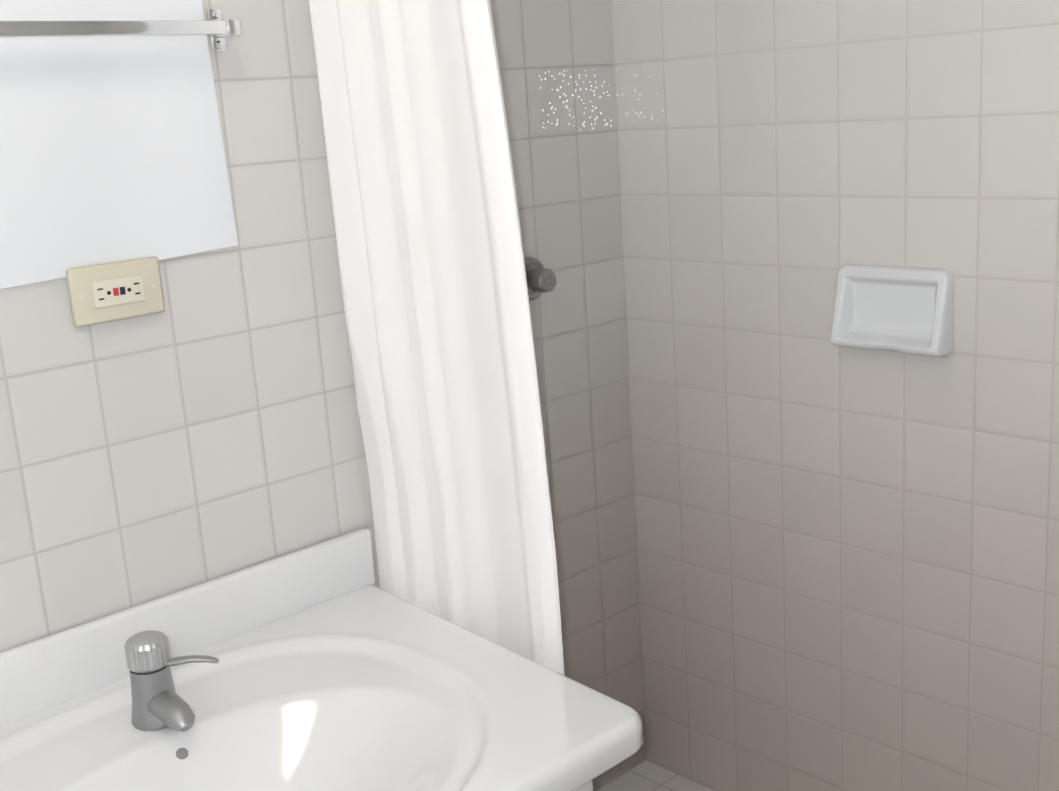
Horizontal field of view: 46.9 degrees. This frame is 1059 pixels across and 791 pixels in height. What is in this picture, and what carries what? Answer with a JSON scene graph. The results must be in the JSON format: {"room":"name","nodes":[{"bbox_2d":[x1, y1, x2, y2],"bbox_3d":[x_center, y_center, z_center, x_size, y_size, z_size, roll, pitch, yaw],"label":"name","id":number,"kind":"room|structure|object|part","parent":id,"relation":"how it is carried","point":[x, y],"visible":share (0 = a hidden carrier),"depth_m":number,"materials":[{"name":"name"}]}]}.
{"room":"bathroom","nodes":[
{"label":"bathroom","id":0,"kind":"room"},
{"bbox_2d":[0,0,645,790],"bbox_3d":[-0.741,-0.057,1.419,2.640,2.400,0.120,-16,18,-42],"label":"wall","id":1,"kind":"structure","parent":0,"point":[204,426],"depth_m":1.70,"materials":[{"name":"tile"}]},
{"bbox_2d":[66,256,164,326],"bbox_3d":[-0.517,-0.131,1.528,0.120,0.072,0.015,-16,18,-42],"label":"outlet","id":2,"kind":"object","parent":1,"relation":"attached to","point":[111,291],"visible":1,"depth_m":1.52,"materials":[{"name":"beige plastic"}]},
{"bbox_2d":[0,0,238,288],"bbox_3d":[-0.676,-0.427,1.330,0.710,0.645,0.005,-19,20,-41],"label":"mirror","id":3,"kind":"object","parent":1,"relation":"attached to","point":[111,148],"visible":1,"depth_m":1.50,"materials":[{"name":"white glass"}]},
{"bbox_2d":[0,8,241,51],"bbox_3d":[-0.636,-0.400,1.337,0.705,0.054,0.046,-16,18,-42],"label":"towel rail","id":4,"kind":"object","parent":1,"relation":"attached to","point":[217,28],"visible":1,"depth_m":1.46,"materials":[{"name":"silver metal"}]},
{"bbox_2d":[0,528,375,725],"bbox_3d":[-0.546,0.330,1.574,0.846,0.089,0.022,-16,18,-42],"label":"backsplash","id":5,"kind":"structure","parent":1,"relation":"attached to","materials":[{"name":"white ceramic"}]},
{"bbox_2d":[524,257,555,300],"bbox_3d":[0.014,-0.190,2.008,0.074,0.074,0.052,-16,18,-42],"label":"shower valve","id":6,"kind":"object","parent":1,"relation":"attached to","point":[540,278],"visible":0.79,"depth_m":2.00,"materials":[{"name":"silver metal"}]},
{"bbox_3d":[0.144,-0.910,1.098,0.056,0.056,1.346,-16,18,-42],"label":"curtain rod","id":7,"kind":"object","parent":1,"relation":"attached to","visible":0},
{"bbox_2d":[309,0,564,675],"bbox_3d":[-0.112,-0.051,1.651,0.397,1.840,0.071,8,18,41],"label":"curtain","id":8,"kind":"object","parent":7,"relation":"hanging from","point":[431,259],"visible":0.81,"depth_m":1.64,"materials":[{"name":"fabric"}]},
{"bbox_2d":[611,0,1058,790],"bbox_3d":[0.715,-0.218,1.689,0.120,2.400,1.470,-16,18,-42],"label":"wall","id":9,"kind":"structure","parent":0,"point":[847,562],"depth_m":1.92,"materials":[{"name":"tile"}]},
{"bbox_2d":[830,264,953,356],"bbox_3d":[0.529,-0.124,1.800,0.038,0.128,0.186,-16,18,-42],"label":"soap dish","id":10,"kind":"object","parent":9,"relation":"attached to","point":[906,310],"visible":1,"depth_m":1.80,"materials":[{"name":"white ceramic"}]},
{"bbox_3d":[0.221,1.315,0.802,2.640,0.100,2.670,-16,18,-42],"label":"floor","id":11,"kind":"structure","parent":0,"visible":0},
{"bbox_2d":[0,528,642,790],"bbox_3d":[-0.320,0.717,1.450,0.847,0.830,0.608,-16,18,-42],"label":"bathroom vanity","id":12,"kind":"object","parent":11,"relation":"on","point":[327,665],"visible":1,"depth_m":1.51,"materials":[{"name":"white ceramic"}]},
{"bbox_2d":[124,630,218,731],"bbox_3d":[-0.432,0.345,1.489,0.097,0.112,0.113,-16,18,-42],"label":"faucet","id":13,"kind":"object","parent":12,"relation":"on","point":[157,706],"depth_m":1.48,"materials":[{"name":"silver metal"}]},
{"bbox_3d":[-0.042,0.741,1.373,0.354,0.543,0.018,-16,18,-42],"label":"door","id":14,"kind":"part","parent":12,"relation":"part of","materials":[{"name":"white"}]},
{"bbox_2d":[597,760,714,790],"bbox_3d":[0.480,0.942,1.748,0.620,0.150,1.350,-16,18,-42],"label":"shower floor","id":15,"kind":"structure","parent":11,"relation":"on","point":[646,775],"depth_m":2.34,"materials":[{"name":"tile"}]}
]}

